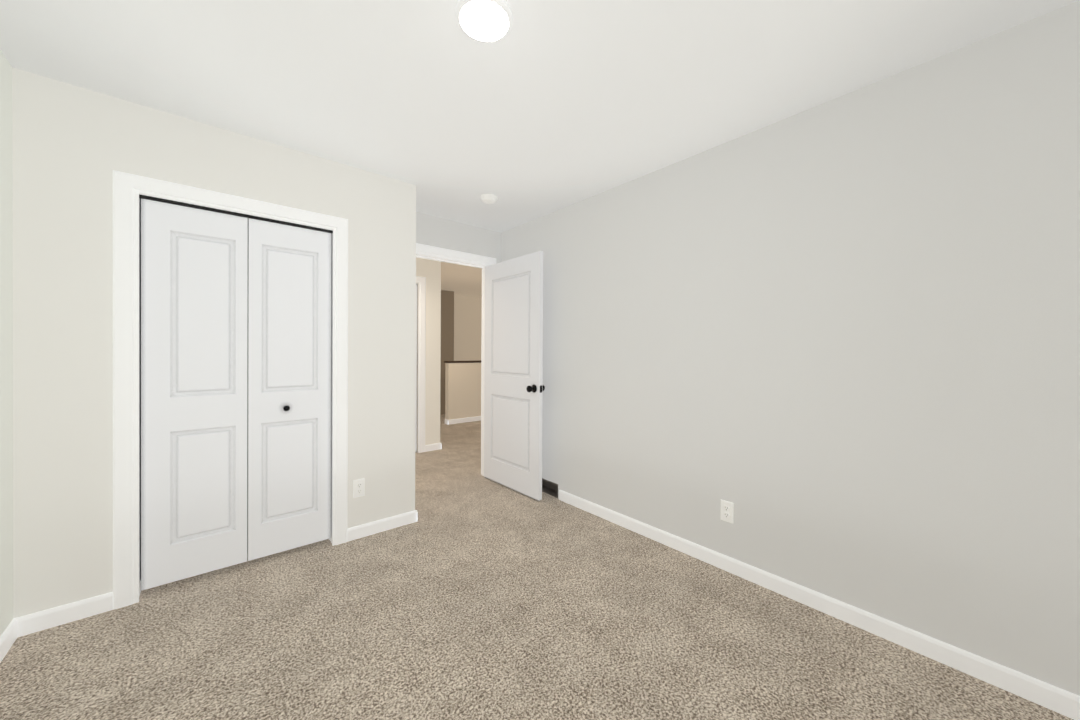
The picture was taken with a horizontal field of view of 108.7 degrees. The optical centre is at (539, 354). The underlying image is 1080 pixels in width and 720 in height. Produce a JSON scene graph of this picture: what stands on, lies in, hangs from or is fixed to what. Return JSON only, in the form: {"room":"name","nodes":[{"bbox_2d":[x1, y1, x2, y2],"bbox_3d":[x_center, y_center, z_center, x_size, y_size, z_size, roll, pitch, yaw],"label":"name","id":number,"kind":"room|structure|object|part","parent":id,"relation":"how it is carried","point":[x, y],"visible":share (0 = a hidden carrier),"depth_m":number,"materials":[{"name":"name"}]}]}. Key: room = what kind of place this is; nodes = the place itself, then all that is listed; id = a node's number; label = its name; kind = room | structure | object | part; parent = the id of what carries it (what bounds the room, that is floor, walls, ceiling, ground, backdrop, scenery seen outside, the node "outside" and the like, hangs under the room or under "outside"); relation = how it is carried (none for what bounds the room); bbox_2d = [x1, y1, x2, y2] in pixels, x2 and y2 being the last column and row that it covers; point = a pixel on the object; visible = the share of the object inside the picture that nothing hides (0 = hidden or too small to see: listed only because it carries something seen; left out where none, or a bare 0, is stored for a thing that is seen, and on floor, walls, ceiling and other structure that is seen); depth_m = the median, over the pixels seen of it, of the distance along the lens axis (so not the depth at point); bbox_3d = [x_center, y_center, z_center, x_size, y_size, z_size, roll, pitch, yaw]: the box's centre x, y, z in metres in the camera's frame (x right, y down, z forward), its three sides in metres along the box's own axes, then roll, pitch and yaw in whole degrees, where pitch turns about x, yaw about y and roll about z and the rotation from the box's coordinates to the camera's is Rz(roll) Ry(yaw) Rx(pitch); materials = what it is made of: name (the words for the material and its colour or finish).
{"room":"empty bedroom","nodes":[
{"label":"empty bedroom","id":0,"kind":"room"},
{"bbox_2d":[0,50,12,635],"bbox_3d":[-1.422,0.006,0.604,0.110,2.420,3.880,0,0,-40],"label":"wall","id":1,"kind":"structure","parent":0,"point":[6,367],"depth_m":1.59,"materials":[{"name":"white paint"}]},
{"bbox_2d":[0,615,27,662],"bbox_3d":[-1.215,1.178,0.456,0.013,0.080,3.150,0,0,-40],"label":"baseboard","id":2,"kind":"structure","parent":1,"relation":"attached to","point":[18,627],"depth_m":1.61,"materials":[{"name":"white wood"}]},
{"bbox_2d":[12,67,415,618],"bbox_3d":[-1.602,-0.004,2.258,1.764,2.420,0.110,0,0,-40],"label":"wall","id":3,"kind":"structure","parent":0,"point":[74,146],"depth_m":1.80,"materials":[{"name":"white paint"}]},
{"bbox_2d":[141,198,247,590],"bbox_3d":[-1.817,0.202,2.055,0.420,1.936,0.034,0,0,-40],"label":"closet door","id":4,"kind":"structure","parent":3,"relation":"in","point":[194,345],"depth_m":2.03,"materials":[{"name":"white wood"}]},
{"bbox_2d":[113,170,347,609],"bbox_3d":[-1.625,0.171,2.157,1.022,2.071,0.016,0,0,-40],"label":"trim","id":5,"kind":"structure","parent":3,"relation":"attached to","point":[128,188],"depth_m":1.87,"materials":[{"name":"white wood"}]},
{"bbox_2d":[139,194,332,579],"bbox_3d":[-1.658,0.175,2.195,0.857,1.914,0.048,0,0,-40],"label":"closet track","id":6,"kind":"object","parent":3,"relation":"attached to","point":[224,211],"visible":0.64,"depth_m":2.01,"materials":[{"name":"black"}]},
{"bbox_2d":[247,218,330,560],"bbox_3d":[-1.487,0.202,2.317,0.426,1.936,0.069,0,0,-40],"label":"closet door","id":7,"kind":"structure","parent":3,"relation":"in","point":[289,389],"depth_m":2.31,"materials":[{"name":"white wood"}]},
{"bbox_2d":[353,478,364,497],"bbox_3d":[-1.188,0.880,2.542,0.070,0.115,0.009,0,0,-40],"label":"electrical outlet","id":8,"kind":"object","parent":3,"relation":"attached to","point":[358,487],"visible":1,"depth_m":2.54,"materials":[{"name":"white plastic"}]},
{"bbox_2d":[347,510,415,541],"bbox_3d":[-1.079,1.167,2.634,0.430,0.080,0.013,0,0,-40],"label":"baseboard","id":9,"kind":"structure","parent":3,"relation":"attached to","point":[378,526],"depth_m":2.62,"materials":[{"name":"white wood"}]},
{"bbox_2d":[416,257,440,451],"bbox_3d":[-2.409,-0.017,3.949,2.954,2.420,0.110,0,0,-40],"label":"wall","id":10,"kind":"structure","parent":0,"point":[429,270],"depth_m":4.79,"materials":[{"name":"white paint"}]},
{"bbox_2d":[415,284,417,451],"bbox_3d":[-1.783,0.168,4.417,0.809,2.029,0.104,0,0,-40],"label":"door frame","id":11,"kind":"structure","parent":10,"relation":"in","point":[416,371],"depth_m":4.68,"materials":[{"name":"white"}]},
{"bbox_2d":[416,276,425,452],"bbox_3d":[-1.776,0.129,4.408,0.987,2.131,0.016,0,0,-40],"label":"door frame","id":12,"kind":"structure","parent":10,"relation":"attached to","point":[421,281],"depth_m":4.69,"materials":[{"name":"white wood"}]},
{"bbox_2d":[429,443,441,449],"bbox_3d":[-2.146,1.144,5.926,0.013,0.080,2.783,0,0,-40],"label":"baseboard","id":13,"kind":"structure","parent":10,"relation":"attached to","point":[435,446],"depth_m":4.83,"materials":[{"name":"white wood"}]},
{"bbox_2d":[440,290,453,414],"bbox_3d":[-2.288,-0.033,7.221,1.480,2.420,0.050,0,0,-40],"label":"wall","id":14,"kind":"structure","parent":0,"point":[447,325],"depth_m":7.56,"materials":[{"name":"beige paint"}]},
{"bbox_2d":[416,212,500,262],"bbox_3d":[-0.276,-0.006,4.061,6.124,2.420,0.110,0,0,-40],"label":"wall","id":15,"kind":"structure","parent":0,"point":[434,231],"depth_m":3.56,"materials":[{"name":"white paint"}]},
{"bbox_2d":[416,243,495,475],"bbox_3d":[-0.856,0.128,3.557,1.000,2.151,0.127,0,0,-40],"label":"door frame","id":16,"kind":"structure","parent":15,"relation":"attached to","point":[482,335],"depth_m":3.69,"materials":[{"name":"white wood"}]},
{"bbox_2d":[484,251,542,500],"bbox_3d":[-0.286,0.175,3.446,0.104,2.040,0.812,0,0,-41],"label":"room door","id":17,"kind":"structure","parent":15,"relation":"in","point":[513,349],"depth_m":3.40,"materials":[{"name":"white wood"}]},
{"bbox_3d":[-0.074,0.285,3.181,0.069,0.065,0.065,0,0,-41],"label":"room door knob","id":18,"kind":"part","parent":17,"relation":"part of","materials":[{"name":"black metal"}]},
{"bbox_2d":[445,363,480,419],"bbox_3d":[-0.654,0.667,7.348,2.430,1.035,0.110,0,0,-40],"label":"wall","id":19,"kind":"structure","parent":0,"point":[462,390],"depth_m":6.69,"materials":[{"name":"beige paint"}]},
{"bbox_2d":[444,360,480,362],"bbox_3d":[-0.659,0.132,7.338,2.450,0.035,0.150,0,0,-40],"label":"trim","id":20,"kind":"structure","parent":19,"relation":"on","point":[475,361],"depth_m":6.69,"materials":[{"name":"brown wood"}]},
{"bbox_2d":[446,416,480,424],"bbox_3d":[-0.631,1.145,7.293,2.419,0.080,0.030,0,0,-40],"label":"baseboard","id":21,"kind":"structure","parent":19,"relation":"attached to","point":[477,418],"depth_m":6.69,"materials":[{"name":"white wood"}]},
{"bbox_2d":[454,294,481,360],"bbox_3d":[-2.932,-0.036,7.171,6.344,2.420,0.110,0,0,-40],"label":"wall","id":22,"kind":"structure","parent":0,"point":[467,325],"depth_m":8.28,"materials":[{"name":"beige paint"}]},
{"bbox_2d":[0,414,1073,719],"bbox_3d":[-0.386,1.263,4.190,6.724,0.120,8.350,0,0,-40],"label":"floor","id":23,"kind":"structure","parent":0,"point":[472,592],"depth_m":1.63,"materials":[{"name":"carpet"}]},
{"bbox_2d":[0,0,1078,296],"bbox_3d":[-0.373,-1.277,4.176,6.724,0.120,8.350,0,0,-40],"label":"ceiling","id":24,"kind":"structure","parent":0,"point":[542,108],"depth_m":1.65,"materials":[{"name":"paint"}]},
{"bbox_2d":[455,0,512,42],"bbox_3d":[-0.198,-1.190,1.380,0.202,0.022,0.202,0,0,-40],"label":"recessed light","id":25,"kind":"object","parent":24,"relation":"in","point":[487,21],"visible":0.98,"depth_m":1.36,"materials":[{"name":"white"}]},
{"bbox_2d":[480,194,496,203],"bbox_3d":[-0.395,-1.191,2.987,0.132,0.040,0.132,0,0,-40],"label":"smoke detector","id":26,"kind":"object","parent":24,"relation":"attached to","point":[488,198],"visible":1,"depth_m":2.95,"materials":[{"name":"white plastic"}]},
{"bbox_2d":[501,0,1079,695],"bbox_3d":[0.872,0.008,2.490,0.110,2.420,3.770,0,0,-40],"label":"wall","id":27,"kind":"structure","parent":0,"point":[831,348],"depth_m":1.72,"materials":[{"name":"white paint"}]},
{"bbox_2d":[542,478,557,497],"bbox_3d":[0.084,1.149,3.400,0.098,0.116,0.320,0,0,-40],"label":"air vent","id":28,"kind":"object","parent":27,"relation":"in","point":[549,487],"visible":0.35,"depth_m":3.42,"materials":[{"name":"grey metal"}]},
{"bbox_2d":[721,499,733,522],"bbox_3d":[1.054,0.888,2.184,0.009,0.115,0.070,0,0,-40],"label":"electrical outlet","id":29,"kind":"object","parent":27,"relation":"attached to","point":[727,511],"visible":1,"depth_m":2.18,"materials":[{"name":"white plastic"}]},
{"bbox_2d":[559,490,1079,719],"bbox_3d":[1.057,1.181,2.178,0.013,0.080,2.758,0,0,-40],"label":"baseboard","id":30,"kind":"structure","parent":27,"relation":"attached to","point":[1048,696],"depth_m":1.70,"materials":[{"name":"white wood"}]}
]}

